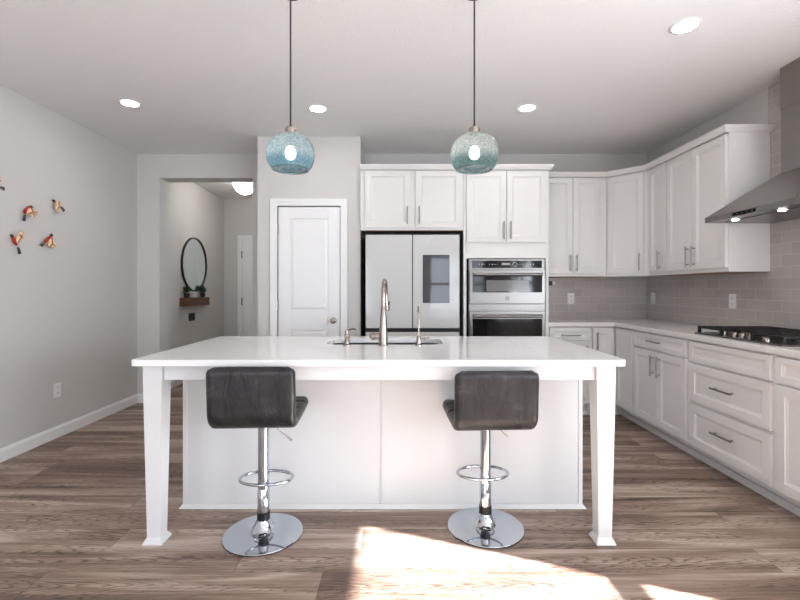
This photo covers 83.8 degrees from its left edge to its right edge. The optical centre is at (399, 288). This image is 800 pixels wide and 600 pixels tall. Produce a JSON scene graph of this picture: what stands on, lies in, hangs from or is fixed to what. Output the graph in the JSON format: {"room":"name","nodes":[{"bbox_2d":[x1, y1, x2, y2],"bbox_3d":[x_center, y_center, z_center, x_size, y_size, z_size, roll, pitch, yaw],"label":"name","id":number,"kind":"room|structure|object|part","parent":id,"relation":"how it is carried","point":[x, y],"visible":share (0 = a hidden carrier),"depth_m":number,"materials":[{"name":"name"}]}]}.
{"room":"kitchen","nodes":[
{"label":"kitchen","id":0,"kind":"room"},
{"bbox_2d":[0,84,223,447],"bbox_3d":[-2.975,-0.117,1.530,0.150,2.745,11.960,0,0,0],"label":"wall","id":1,"kind":"structure","parent":0,"point":[68,311],"depth_m":3.95,"materials":[{"name":"grey paint"}]},
{"bbox_2d":[10,230,23,253],"bbox_3d":[-2.868,-0.354,3.344,0.036,0.183,0.116,0,0,0],"label":"bird","id":2,"kind":"object","parent":1,"relation":"attached to","point":[20,236],"visible":1,"depth_m":3.34},
{"bbox_2d":[22,205,37,220],"bbox_3d":[-2.868,-0.586,3.459,0.036,0.132,0.120,0,0,0],"label":"bird","id":3,"kind":"object","parent":1,"relation":"attached to","point":[29,210],"visible":1,"depth_m":3.45},
{"bbox_2d":[40,234,54,248],"bbox_3d":[-2.869,-0.396,3.635,0.036,0.124,0.129,0,0,0],"label":"bird","id":4,"kind":"object","parent":1,"relation":"attached to","point":[50,241],"visible":1,"depth_m":3.65},
{"bbox_2d":[54,382,60,397],"bbox_3d":[-2.895,0.855,3.770,0.009,0.120,0.076,0,0,0],"label":"wall outlet","id":5,"kind":"object","parent":1,"relation":"attached to","point":[57,387],"visible":1,"depth_m":3.77,"materials":[{"name":"white plastic"}]},
{"bbox_2d":[52,199,64,212],"bbox_3d":[-2.869,-0.689,3.754,0.036,0.107,0.151,0,0,0],"label":"bird","id":6,"kind":"object","parent":1,"relation":"attached to","point":[57,203],"visible":1,"depth_m":3.72},
{"bbox_2d":[0,394,137,462],"bbox_3d":[-2.893,1.206,0.310,0.014,0.098,9.220,0,0,0],"label":"baseboard","id":7,"kind":"structure","parent":1,"relation":"attached to","point":[12,450],"depth_m":3.81,"materials":[{"name":"white paint"}]},
{"bbox_2d":[171,380,182,387],"bbox_3d":[-2.893,1.206,6.245,0.014,0.098,2.230,0,0,0],"label":"baseboard","id":8,"kind":"structure","parent":1,"relation":"attached to","point":[174,383],"depth_m":5.73,"materials":[{"name":"white paint"}]},
{"bbox_2d":[189,313,194,320],"bbox_3d":[-2.889,0.387,6.200,0.019,0.110,0.170,0,0,0],"label":"switch plate","id":9,"kind":"object","parent":1,"relation":"attached to","point":[191,315],"visible":1,"depth_m":6.18,"materials":[{"name":"grey plastic"}]},
{"bbox_2d":[181,238,206,290],"bbox_3d":[-2.885,-0.343,6.270,0.027,0.756,0.756,0,0,0],"label":"wall mirror","id":10,"kind":"object","parent":1,"relation":"attached to","point":[193,255],"visible":0.93,"depth_m":6.26,"materials":[{"name":"black metal"}]},
{"bbox_2d":[179,297,208,305],"bbox_3d":[-2.854,0.173,6.220,0.089,0.113,0.720,0,0,0],"label":"wall shelf","id":11,"kind":"object","parent":1,"relation":"attached to","point":[192,301],"visible":0.99,"depth_m":6.10,"materials":[{"name":"brown wood"}]},
{"bbox_2d":[182,285,191,297],"bbox_3d":[-2.861,0.024,5.978,0.117,0.185,0.204,0,0,0],"label":"potted plant","id":12,"kind":"object","parent":11,"relation":"on","point":[186,289],"visible":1,"depth_m":5.94,"materials":[{"name":"green plant"}]},
{"bbox_2d":[190,291,196,296],"bbox_3d":[-2.853,0.074,6.170,0.060,0.085,0.090,0,0,0],"label":"candle holder","id":13,"kind":"object","parent":11,"relation":"on","point":[193,293],"visible":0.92,"depth_m":6.12,"materials":[{"name":"white ceramic"}]},
{"bbox_2d":[199,285,206,296],"bbox_3d":[-2.841,0.025,6.441,0.119,0.184,0.188,0,0,-19],"label":"potted plant","id":14,"kind":"object","parent":11,"relation":"on","point":[203,290],"visible":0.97,"depth_m":6.42,"materials":[{"name":"green plant"}]},
{"bbox_2d":[224,199,252,335],"bbox_3d":[-1.950,-0.117,7.435,1.900,2.745,0.150,0,0,0],"label":"wall","id":15,"kind":"structure","parent":0,"point":[238,213],"depth_m":7.36,"materials":[{"name":"grey paint"}]},
{"bbox_2d":[238,235,252,335],"bbox_3d":[-2.212,0.186,7.344,0.911,2.138,0.032,0,0,0],"label":"door","id":16,"kind":"structure","parent":15,"relation":"in","point":[245,242],"depth_m":7.34,"materials":[{"name":"white paint"}]},
{"bbox_2d":[258,137,364,335],"bbox_3d":[-0.889,-0.117,4.639,1.006,2.745,0.562,0,0,0],"label":"wall","id":17,"kind":"structure","parent":0,"point":[334,173],"depth_m":4.36,"materials":[{"name":"grey paint"}]},
{"bbox_2d":[270,199,347,335],"bbox_3d":[-0.889,0.188,4.354,0.754,2.135,0.101,0,0,0],"label":"door","id":18,"kind":"structure","parent":17,"relation":"in","point":[312,300],"depth_m":4.37,"materials":[{"name":"white paint"}]},
{"bbox_3d":[-0.648,0.307,4.337,0.060,0.060,0.066,0,0,0],"label":"knob","id":19,"kind":"part","parent":18,"relation":"part of","materials":[{"name":"silver metal"}]},
{"bbox_2d":[137,154,646,393],"bbox_3d":[-0.090,-0.117,5.025,5.620,2.745,0.210,0,0,0],"label":"wall","id":20,"kind":"structure","parent":0,"point":[155,172],"depth_m":4.92,"materials":[{"name":"grey paint"}]},
{"bbox_2d":[138,394,142,402],"bbox_3d":[-2.769,1.206,4.913,0.233,0.098,0.014,0,0,0],"label":"baseboard","id":21,"kind":"structure","parent":20,"relation":"attached to","point":[140,396],"depth_m":4.91,"materials":[{"name":"white paint"}]},
{"bbox_2d":[360,170,462,236],"bbox_3d":[0.115,-0.860,4.581,0.993,0.591,0.654,0,0,0],"label":"upper cabinet","id":22,"kind":"object","parent":20,"relation":"attached to","point":[391,201],"visible":0.92,"depth_m":4.30,"materials":[{"name":"white paint"}]},
{"bbox_3d":[-0.119,-0.866,4.300,0.440,0.549,0.020,0,0,0],"label":"door","id":23,"kind":"part","parent":22,"relation":"part of","materials":[{"name":"white paint"}]},
{"bbox_3d":[0.115,-0.565,4.612,0.977,0.003,0.581,0,0,0],"label":"panel","id":24,"kind":"part","parent":22,"relation":"part of","materials":[{"name":"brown wood"}]},
{"bbox_3d":[0.370,-0.866,4.300,0.443,0.549,0.020,0,0,0],"label":"door","id":25,"kind":"part","parent":22,"relation":"part of","materials":[{"name":"white paint"}]},
{"bbox_2d":[549,177,605,277],"bbox_3d":[1.782,-0.640,4.721,0.685,1.030,0.374,0,0,0],"label":"upper cabinet","id":26,"kind":"object","parent":20,"relation":"attached to","point":[577,205],"visible":0.82,"depth_m":4.58,"materials":[{"name":"white paint"}]},
{"bbox_3d":[1.613,-0.648,4.580,0.313,0.978,0.020,0,0,0],"label":"door","id":27,"kind":"part","parent":26,"relation":"part of","materials":[{"name":"white paint"}]},
{"bbox_3d":[1.741,-0.265,4.552,0.013,0.172,0.036,0,0,0],"label":"handle","id":28,"kind":"part","parent":26,"relation":"part of","materials":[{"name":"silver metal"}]},
{"bbox_3d":[1.782,-0.126,4.753,0.669,0.003,0.301,0,0,0],"label":"panel","id":29,"kind":"part","parent":26,"relation":"part of","materials":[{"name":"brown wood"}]},
{"bbox_3d":[1.911,-0.648,4.580,0.272,0.978,0.020,0,0,0],"label":"door","id":30,"kind":"part","parent":26,"relation":"part of","materials":[{"name":"white paint"}]},
{"bbox_2d":[549,277,645,317],"bbox_3d":[2.075,0.088,4.915,1.270,0.472,0.010,0,0,0],"label":"wall tile","id":31,"kind":"structure","parent":20,"relation":"attached to","point":[597,297],"depth_m":4.91,"materials":[{"name":"grey tile"}]},
{"bbox_2d":[567,293,573,303],"bbox_3d":[1.880,0.105,4.905,0.076,0.120,0.009,0,0,0],"label":"wall outlet","id":32,"kind":"object","parent":31,"relation":"attached to","point":[570,296],"visible":1,"depth_m":4.90,"materials":[{"name":"white plastic"}]},
{"bbox_2d":[606,170,663,276],"bbox_3d":[2.417,-0.641,4.609,0.582,1.027,0.597,0,0,0],"label":"upper cabinet","id":33,"kind":"object","parent":20,"relation":"attached to","point":[627,195],"visible":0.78,"depth_m":4.44,"materials":[{"name":"white paint"}]},
{"bbox_3d":[2.251,-0.648,4.450,0.020,0.978,0.334,0,0,-45],"label":"door","id":34,"kind":"part","parent":33,"relation":"part of","materials":[{"name":"white paint"}]},
{"bbox_3d":[2.326,-0.265,4.336,0.013,0.172,0.036,0,0,45],"label":"handle","id":35,"kind":"part","parent":33,"relation":"part of","materials":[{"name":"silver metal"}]},
{"bbox_2d":[0,0,799,198],"bbox_3d":[-0.090,-1.540,1.530,5.920,0.100,11.960,0,0,0],"label":"ceiling","id":36,"kind":"structure","parent":0,"point":[206,76],"depth_m":2.99,"materials":[{"name":"white paint"}]},
{"bbox_2d":[118,99,141,107],"bbox_3d":[-2.163,-1.487,3.573,0.168,0.004,0.168,0,0,0],"label":"recessed light","id":37,"kind":"object","parent":36,"relation":"in","point":[126,102],"visible":1,"depth_m":3.57,"materials":[{"name":"white paint"}]},
{"bbox_2d":[233,182,252,195],"bbox_3d":[-2.120,-1.379,6.100,0.320,0.222,0.320,0,0,0],"label":"hall ceiling light","id":38,"kind":"object","parent":36,"relation":"attached to","point":[245,188],"visible":0.69,"depth_m":6.00,"materials":[{"name":"white glass"}]},
{"bbox_2d":[266,0,314,174],"bbox_3d":[-0.546,-1.042,2.225,0.238,0.897,0.238,0,0,0],"label":"pendant light","id":39,"kind":"object","parent":36,"relation":"hanging from","point":[289,151],"visible":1,"depth_m":2.14,"materials":[{"name":"blue glass"}]},
{"bbox_2d":[285,125,295,131],"bbox_3d":[-0.546,-0.793,2.225,0.054,0.046,0.054,0,0,0],"label":"socket","id":40,"kind":"object","parent":39,"relation":"attached to","point":[291,128],"depth_m":2.20,"materials":[{"name":"silver metal"}]},
{"bbox_3d":[-0.546,-0.685,2.225,0.238,0.178,0.238,0,0,0],"label":"lamp shade","id":41,"kind":"part","parent":39,"relation":"part of","materials":[{"name":"blue glass"}]},
{"bbox_3d":[-0.546,-1.137,2.225,0.008,0.646,0.008,0,0,0],"label":"cord","id":42,"kind":"part","parent":39,"relation":"part of","materials":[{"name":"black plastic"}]},
{"bbox_2d":[308,104,327,112],"bbox_3d":[-0.677,-1.487,3.680,0.168,0.004,0.168,0,0,0],"label":"recessed light","id":43,"kind":"object","parent":36,"relation":"in","point":[317,108],"visible":1,"depth_m":3.67,"materials":[{"name":"white paint"}]},
{"bbox_2d":[450,0,498,174],"bbox_3d":[0.371,-1.042,2.225,0.238,0.897,0.238,0,0,0],"label":"pendant light","id":44,"kind":"object","parent":36,"relation":"hanging from","point":[474,152],"visible":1,"depth_m":2.14,"materials":[{"name":"blue glass"}]},
{"bbox_2d":[469,125,479,131],"bbox_3d":[0.371,-0.793,2.225,0.054,0.046,0.054,0,0,0],"label":"socket","id":45,"kind":"object","parent":44,"relation":"attached to","point":[473,128],"depth_m":2.20,"materials":[{"name":"silver metal"}]},
{"bbox_3d":[0.371,-0.685,2.225,0.238,0.178,0.238,0,0,0],"label":"lamp shade","id":46,"kind":"part","parent":44,"relation":"part of","materials":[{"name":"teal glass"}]},
{"bbox_3d":[0.371,-1.137,2.225,0.008,0.646,0.008,0,0,0],"label":"cord","id":47,"kind":"part","parent":44,"relation":"part of","materials":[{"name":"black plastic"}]},
{"bbox_2d":[517,104,537,111],"bbox_3d":[1.045,-1.487,3.670,0.168,0.004,0.168,0,0,0],"label":"recessed light","id":48,"kind":"object","parent":36,"relation":"in","point":[526,107],"visible":1,"depth_m":3.66,"materials":[{"name":"white paint"}]},
{"bbox_2d":[668,17,702,34],"bbox_3d":[1.615,-1.487,2.527,0.168,0.004,0.168,0,0,0],"label":"recessed light","id":49,"kind":"object","parent":36,"relation":"in","point":[686,25],"visible":1,"depth_m":2.52,"materials":[{"name":"white paint"}]},
{"bbox_2d":[0,384,799,599],"bbox_3d":[-0.090,1.305,1.530,5.920,0.100,11.960,0,0,0],"label":"floor","id":50,"kind":"structure","parent":0,"point":[73,522],"depth_m":2.19,"materials":[{"name":"wood"}]},
{"bbox_2d":[206,367,307,556],"bbox_3d":[-0.699,0.807,2.260,0.407,0.896,0.456,0,0,-3],"label":"bar stool","id":51,"kind":"object","parent":50,"relation":"on","point":[262,398],"visible":1,"depth_m":2.06,"materials":[{"name":"grey leather"}]},
{"bbox_3d":[-0.691,0.511,2.111,0.407,0.303,0.158,0,0,-3],"label":"backrest","id":52,"kind":"part","parent":51,"relation":"part of","materials":[{"name":"grey leather"}]},
{"bbox_3d":[-0.619,0.733,2.333,0.115,0.133,0.013,0,0,-12],"label":"lever","id":53,"kind":"part","parent":51,"relation":"part of","materials":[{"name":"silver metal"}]},
{"bbox_3d":[-0.703,0.628,2.338,0.407,0.067,0.299,0,0,-3],"label":"seat","id":54,"kind":"part","parent":51,"relation":"part of","materials":[{"name":"grey leather"}]},
{"bbox_2d":[142,366,615,545],"bbox_3d":[-0.099,0.814,2.685,2.330,0.882,1.010,0,0,0],"label":"kitchen island","id":55,"kind":"object","parent":50,"relation":"on","point":[365,437],"visible":0.7,"depth_m":2.56,"materials":[{"name":"white paint"}]},
{"bbox_3d":[-1.214,0.801,2.230,0.092,0.857,0.092,0,0,0],"label":"leg","id":56,"kind":"part","parent":55,"relation":"part of","materials":[{"name":"white paint"}]},
{"bbox_3d":[-0.686,0.814,2.575,1.120,0.882,0.020,0,0,0],"label":"panel","id":57,"kind":"part","parent":55,"relation":"part of","materials":[{"name":"white paint"}]},
{"bbox_2d":[131,336,624,365],"bbox_3d":[-0.104,0.356,2.679,2.389,0.030,1.073,0,0,0],"label":"island countertop","id":58,"kind":"structure","parent":55,"relation":"on","point":[221,350],"depth_m":2.40,"materials":[{"name":"white stone"}]},
{"bbox_2d":[343,328,355,345],"bbox_3d":[-0.308,0.289,2.694,0.048,0.103,0.096,0,0,25],"label":"soap dispenser","id":59,"kind":"object","parent":58,"relation":"on","point":[346,336],"visible":1,"depth_m":2.66,"materials":[{"name":"silver metal"}]},
{"bbox_2d":[369,278,389,346],"bbox_3d":[-0.124,0.137,2.771,0.117,0.408,0.259,0,0,0],"label":"kitchen faucet","id":60,"kind":"object","parent":58,"relation":"on","point":[382,336],"visible":1,"depth_m":2.66,"materials":[{"name":"silver metal"}]},
{"bbox_3d":[-0.152,0.283,2.672,0.061,0.045,0.046,0,0,0],"label":"lever","id":61,"kind":"part","parent":60,"relation":"part of","materials":[{"name":"silver metal"}]},
{"bbox_3d":[-0.096,0.020,2.772,0.026,0.172,0.225,0,0,3],"label":"spout","id":62,"kind":"part","parent":60,"relation":"part of","materials":[{"name":"silver metal"}]},
{"bbox_2d":[334,343,437,344],"bbox_3d":[-0.095,0.479,2.910,0.742,0.213,0.358,0,0,0],"label":"sink","id":63,"kind":"object","parent":58,"relation":"in","point":[334,343],"visible":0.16,"depth_m":3.08,"materials":[{"name":"silver metal"}]},
{"bbox_2d":[415,306,428,345],"bbox_3d":[0.118,0.221,2.686,0.068,0.240,0.108,0,0,-36],"label":"filter faucet","id":64,"kind":"object","parent":58,"relation":"on","point":[419,339],"visible":1,"depth_m":2.67,"materials":[{"name":"silver metal"}]},
{"bbox_3d":[0.112,0.191,2.707,0.011,0.180,0.080,0,0,0],"label":"spout","id":65,"kind":"part","parent":64,"relation":"part of","materials":[{"name":"silver metal"}]},
{"bbox_3d":[0.471,0.814,2.575,1.154,0.882,0.020,0,0,0],"label":"panel","id":66,"kind":"part","parent":55,"relation":"part of","materials":[{"name":"white paint"}]},
{"bbox_3d":[1.011,0.801,2.230,0.092,0.857,0.092,0,0,0],"label":"leg","id":67,"kind":"part","parent":55,"relation":"part of","materials":[{"name":"white paint"}]},
{"bbox_2d":[366,233,458,335],"bbox_3d":[0.120,0.343,4.569,0.900,1.765,0.643,0,0,0],"label":"refrigerator","id":68,"kind":"object","parent":50,"relation":"on","point":[421,270],"visible":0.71,"depth_m":4.25,"materials":[{"name":"silver metal"}]},
{"bbox_3d":[-0.105,-0.072,4.270,0.443,0.890,0.040,0,0,0],"label":"door","id":69,"kind":"part","parent":68,"relation":"part of","materials":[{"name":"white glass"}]},
{"bbox_3d":[0.120,0.603,4.270,0.894,0.384,0.040,0,0,0],"label":"drawer","id":70,"kind":"part","parent":68,"relation":"part of","materials":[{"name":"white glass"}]},
{"bbox_3d":[0.345,-0.072,4.270,0.443,0.890,0.040,0,0,0],"label":"door","id":71,"kind":"part","parent":68,"relation":"part of","materials":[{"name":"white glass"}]},
{"bbox_2d":[442,370,538,548],"bbox_3d":[0.452,0.822,2.324,0.407,0.866,0.456,0,0,-3],"label":"bar stool","id":72,"kind":"object","parent":50,"relation":"on","point":[484,402],"visible":1,"depth_m":2.12,"materials":[{"name":"grey leather"}]},
{"bbox_3d":[0.447,0.658,2.402,0.407,0.067,0.299,0,0,-3],"label":"seat","id":73,"kind":"part","parent":72,"relation":"part of","materials":[{"name":"grey leather"}]},
{"bbox_3d":[0.459,0.541,2.175,0.407,0.303,0.158,0,0,-3],"label":"backrest","id":74,"kind":"part","parent":72,"relation":"part of","materials":[{"name":"grey leather"}]},
{"bbox_2d":[459,170,548,335],"bbox_3d":[1.024,0.050,4.581,0.823,2.410,0.654,0,0,0],"label":"tall cabinet","id":75,"kind":"object","parent":50,"relation":"on","point":[506,212],"visible":0.31,"depth_m":4.30,"materials":[{"name":"white paint"}]},
{"bbox_2d":[360,164,553,170],"bbox_3d":[0.544,-1.169,4.402,1.853,0.047,0.295,0,0,0],"label":"crown molding","id":76,"kind":"structure","parent":75,"relation":"on","point":[362,166],"depth_m":4.27,"materials":[{"name":"white paint"}]},
{"bbox_3d":[0.832,-0.794,4.300,0.380,0.685,0.020,0,0,0],"label":"door","id":77,"kind":"part","parent":75,"relation":"part of","materials":[{"name":"white paint"}]},
{"bbox_2d":[467,259,544,335],"bbox_3d":[1.026,0.297,4.497,0.731,1.175,0.586,0,0,0],"label":"double wall oven","id":78,"kind":"object","parent":75,"relation":"in","point":[506,297],"visible":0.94,"depth_m":4.26,"materials":[{"name":"silver metal"}]},
{"bbox_3d":[1.026,-0.021,4.275,0.724,0.325,0.030,0,0,0],"label":"microwave door","id":79,"kind":"part","parent":78,"relation":"part of","materials":[{"name":"silver metal"}]},
{"bbox_3d":[1.026,0.176,4.284,0.731,0.054,0.012,0,0,0],"label":"divider panel","id":80,"kind":"part","parent":78,"relation":"part of","materials":[{"name":"silver metal"}]},
{"bbox_3d":[1.026,-0.235,4.284,0.724,0.093,0.012,0,0,0],"label":"control panel","id":81,"kind":"part","parent":78,"relation":"part of","materials":[{"name":"silver metal"}]},
{"bbox_3d":[1.028,-0.031,4.257,0.405,0.108,0.001,0,0,0],"label":"viewing pane","id":82,"kind":"part","parent":78,"relation":"part of","materials":[{"name":"clear glass"}]},
{"bbox_3d":[1.026,-0.137,4.232,0.650,0.031,0.056,0,0,0],"label":"handle","id":83,"kind":"part","parent":78,"relation":"part of","materials":[{"name":"silver metal"}]},
{"bbox_3d":[1.217,-0.794,4.300,0.382,0.685,0.020,0,0,0],"label":"door","id":84,"kind":"part","parent":75,"relation":"part of","materials":[{"name":"white paint"}]},
{"bbox_2d":[549,326,590,414],"bbox_3d":[1.653,0.809,4.606,0.427,0.891,0.604,0,0,0],"label":"base cabinet","id":85,"kind":"object","parent":50,"relation":"on","point":[579,335],"visible":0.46,"depth_m":4.34,"materials":[{"name":"white paint"}]},
{"bbox_3d":[1.659,0.438,4.350,0.401,0.125,0.020,0,0,0],"label":"drawer","id":86,"kind":"part","parent":85,"relation":"part of","materials":[{"name":"white paint"}]},
{"bbox_3d":[1.659,0.816,4.350,0.401,0.602,0.020,0,0,0],"label":"door","id":87,"kind":"part","parent":85,"relation":"part of","materials":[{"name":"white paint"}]},
{"bbox_2d":[586,326,614,414],"bbox_3d":[1.988,0.809,4.606,0.237,0.891,0.604,0,0,0],"label":"base cabinet","id":88,"kind":"object","parent":50,"relation":"on","point":[602,337],"visible":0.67,"depth_m":4.34,"materials":[{"name":"white paint"}]},
{"bbox_3d":[1.914,0.503,4.322,0.013,0.172,0.036,0,0,0],"label":"handle","id":89,"kind":"part","parent":88,"relation":"part of","materials":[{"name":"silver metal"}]},
{"bbox_3d":[1.978,0.746,4.350,0.203,0.742,0.020,0,0,0],"label":"door","id":90,"kind":"part","parent":88,"relation":"part of","materials":[{"name":"white paint"}]},
{"bbox_2d":[615,327,645,427],"bbox_3d":[2.400,0.809,4.454,0.616,0.891,0.868,0,0,0],"label":"base cabinet","id":91,"kind":"object","parent":50,"relation":"on","point":[624,345],"visible":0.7,"depth_m":4.17,"materials":[{"name":"white paint"}]},
{"bbox_3d":[2.102,0.746,4.177,0.020,0.742,0.298,0,0,0],"label":"door","id":92,"kind":"part","parent":91,"relation":"part of","materials":[{"name":"white paint"}]},
{"bbox_2d":[549,319,799,358],"bbox_3d":[2.075,0.344,3.334,1.269,0.038,3.149,0,0,0],"label":"countertop","id":93,"kind":"structure","parent":91,"relation":"on","point":[675,329],"depth_m":3.59,"materials":[{"name":"grey stone"}]},
{"bbox_2d":[695,326,799,346],"bbox_3d":[2.410,0.296,2.877,0.530,0.058,0.745,0,0,0],"label":"gas cooktop","id":94,"kind":"object","parent":93,"relation":"in","point":[776,336],"visible":1,"depth_m":2.84,"materials":[{"name":"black metal"}]},
{"bbox_3d":[2.195,0.299,2.925,0.042,0.029,0.042,0,0,0],"label":"knob","id":95,"kind":"part","parent":94,"relation":"part of","materials":[{"name":"silver metal"}]},
{"bbox_3d":[2.195,0.299,2.860,0.042,0.029,0.042,0,0,0],"label":"knob","id":96,"kind":"part","parent":94,"relation":"part of","materials":[{"name":"silver metal"}]},
{"bbox_3d":[2.185,0.299,2.660,0.042,0.029,0.042,0,0,0],"label":"knob","id":97,"kind":"part","parent":94,"relation":"part of","materials":[{"name":"silver metal"}]},
{"bbox_2d":[633,330,703,460],"bbox_3d":[2.382,0.809,3.635,0.652,0.891,0.770,0,0,0],"label":"base cabinet","id":98,"kind":"object","parent":50,"relation":"on","point":[660,362],"visible":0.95,"depth_m":3.57,"materials":[{"name":"white paint"}]},
{"bbox_3d":[2.102,0.816,3.818,0.020,0.602,0.360,0,0,0],"label":"door","id":99,"kind":"part","parent":98,"relation":"part of","materials":[{"name":"white paint"}]},
{"bbox_3d":[2.074,0.630,3.680,0.036,0.172,0.013,0,0,0],"label":"handle","id":100,"kind":"part","parent":98,"relation":"part of","materials":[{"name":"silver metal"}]},
{"bbox_3d":[2.074,0.630,3.590,0.036,0.172,0.013,0,0,0],"label":"handle","id":101,"kind":"part","parent":98,"relation":"part of","materials":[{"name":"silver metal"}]},
{"bbox_3d":[2.102,0.438,3.635,0.020,0.125,0.726,0,0,0],"label":"drawer","id":102,"kind":"part","parent":98,"relation":"part of","materials":[{"name":"white paint"}]},
{"bbox_3d":[2.102,0.816,3.452,0.020,0.602,0.360,0,0,0],"label":"door","id":103,"kind":"part","parent":98,"relation":"part of","materials":[{"name":"white paint"}]},
{"bbox_2d":[689,340,794,511],"bbox_3d":[2.382,0.809,2.877,0.652,0.891,0.745,0,0,0],"label":"base cabinet","id":104,"kind":"object","parent":50,"relation":"on","point":[732,390],"visible":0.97,"depth_m":2.79,"materials":[{"name":"white paint"}]},
{"bbox_3d":[2.074,0.955,2.877,0.036,0.013,0.190,0,0,0],"label":"handle","id":105,"kind":"part","parent":104,"relation":"part of","materials":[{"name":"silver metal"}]},
{"bbox_3d":[2.074,0.660,2.877,0.036,0.013,0.190,0,0,0],"label":"handle","id":106,"kind":"part","parent":104,"relation":"part of","materials":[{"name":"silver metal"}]},
{"bbox_3d":[2.102,0.447,2.876,0.020,0.143,0.709,0,0,0],"label":"drawer","id":107,"kind":"part","parent":104,"relation":"part of","materials":[{"name":"white paint"}]},
{"bbox_3d":[2.102,0.971,2.876,0.020,0.292,0.709,0,0,0],"label":"drawer","id":108,"kind":"part","parent":104,"relation":"part of","materials":[{"name":"white paint"}]},
{"bbox_3d":[2.102,0.668,2.876,0.020,0.270,0.709,0,0,0],"label":"drawer","id":109,"kind":"part","parent":104,"relation":"part of","materials":[{"name":"white paint"}]},
{"bbox_2d":[776,355,799,516],"bbox_3d":[2.382,0.809,2.132,0.652,0.891,0.745,0,0,0],"label":"base cabinet","id":110,"kind":"object","parent":50,"relation":"on","point":[787,368],"visible":0.98,"depth_m":2.41,"materials":[{"name":"white paint"}]},
{"bbox_3d":[2.102,0.447,2.132,0.020,0.143,0.701,0,0,0],"label":"drawer","id":111,"kind":"part","parent":110,"relation":"part of","materials":[{"name":"white paint"}]},
{"bbox_2d":[647,88,767,325],"bbox_3d":[2.795,-0.117,1.530,0.150,2.745,11.960,0,0,0],"label":"wall","id":112,"kind":"structure","parent":0,"point":[753,110],"depth_m":3.67,"materials":[{"name":"grey paint"}]},
{"bbox_2d":[549,124,773,176],"bbox_3d":[2.227,-1.169,3.979,0.616,0.047,1.786,0,0,-33],"label":"crown molding","id":113,"kind":"structure","parent":112,"relation":"attached to","point":[724,128],"depth_m":3.76,"materials":[{"name":"white paint"}]},
{"bbox_2d":[649,161,691,275],"bbox_3d":[2.528,-0.640,4.154,0.360,1.030,0.310,0,0,0],"label":"upper cabinet","id":114,"kind":"object","parent":112,"relation":"attached to","point":[657,174],"visible":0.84,"depth_m":4.13,"materials":[{"name":"white paint"}]},
{"bbox_3d":[2.395,-0.648,4.143,0.020,0.978,0.272,0,0,0],"label":"door","id":115,"kind":"part","parent":114,"relation":"part of","materials":[{"name":"white paint"}]},
{"bbox_3d":[2.367,-0.265,4.084,0.036,0.172,0.013,0,0,0],"label":"handle","id":116,"kind":"part","parent":114,"relation":"part of","materials":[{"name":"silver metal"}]},
{"bbox_3d":[2.560,-0.126,4.154,0.286,0.003,0.294,0,0,0],"label":"panel","id":117,"kind":"part","parent":114,"relation":"part of","materials":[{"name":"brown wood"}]},
{"bbox_2d":[667,132,769,274],"bbox_3d":[2.528,-0.640,3.630,0.360,1.030,0.736,0,0,0],"label":"upper cabinet","id":118,"kind":"object","parent":112,"relation":"attached to","point":[706,178],"visible":0.99,"depth_m":3.38,"materials":[{"name":"white paint"}]},
{"bbox_3d":[2.395,-0.648,3.822,0.020,0.978,0.340,0,0,0],"label":"door","id":119,"kind":"part","parent":118,"relation":"part of","materials":[{"name":"white paint"}]},
{"bbox_3d":[2.367,-0.265,3.683,0.036,0.172,0.013,0,0,0],"label":"handle","id":120,"kind":"part","parent":118,"relation":"part of","materials":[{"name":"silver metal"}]},
{"bbox_3d":[2.367,-0.265,3.608,0.036,0.172,0.013,0,0,0],"label":"handle","id":121,"kind":"part","parent":118,"relation":"part of","materials":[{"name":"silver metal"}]},
{"bbox_3d":[2.395,-0.648,3.458,0.020,0.978,0.369,0,0,0],"label":"door","id":122,"kind":"part","parent":118,"relation":"part of","materials":[{"name":"white paint"}]},
{"bbox_3d":[2.560,-0.126,3.630,0.286,0.003,0.720,0,0,0],"label":"panel","id":123,"kind":"part","parent":118,"relation":"part of","materials":[{"name":"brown wood"}]},
{"bbox_2d":[646,80,799,328],"bbox_3d":[2.715,-0.583,3.335,0.010,1.814,3.170,0,0,0],"label":"wall tile","id":124,"kind":"structure","parent":112,"relation":"attached to","point":[772,298],"depth_m":3.41,"materials":[{"name":"grey tile"}]},
{"bbox_2d":[651,293,654,303],"bbox_3d":[2.705,0.100,4.770,0.009,0.120,0.076,0,0,0],"label":"wall outlet","id":125,"kind":"object","parent":124,"relation":"attached to","point":[652,294],"visible":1,"depth_m":4.76,"materials":[{"name":"white plastic"}]},
{"bbox_2d":[729,294,735,308],"bbox_3d":[2.705,0.100,3.630,0.009,0.120,0.076,0,0,0],"label":"wall outlet","id":126,"kind":"object","parent":124,"relation":"attached to","point":[732,297],"visible":1,"depth_m":3.62,"materials":[{"name":"white plastic"}]},
{"bbox_2d":[705,57,799,222],"bbox_3d":[2.463,-0.982,2.875,0.495,1.015,0.740,0,0,0],"label":"range hood","id":127,"kind":"object","parent":112,"relation":"attached to","point":[777,199],"visible":1,"depth_m":2.91,"materials":[{"name":"silver metal"}]},
{"bbox_3d":[2.217,-0.495,2.881,0.002,0.021,0.199,0,0,0],"label":"control panel","id":128,"kind":"part","parent":127,"relation":"part of","materials":[{"name":"black plastic"}]}
]}

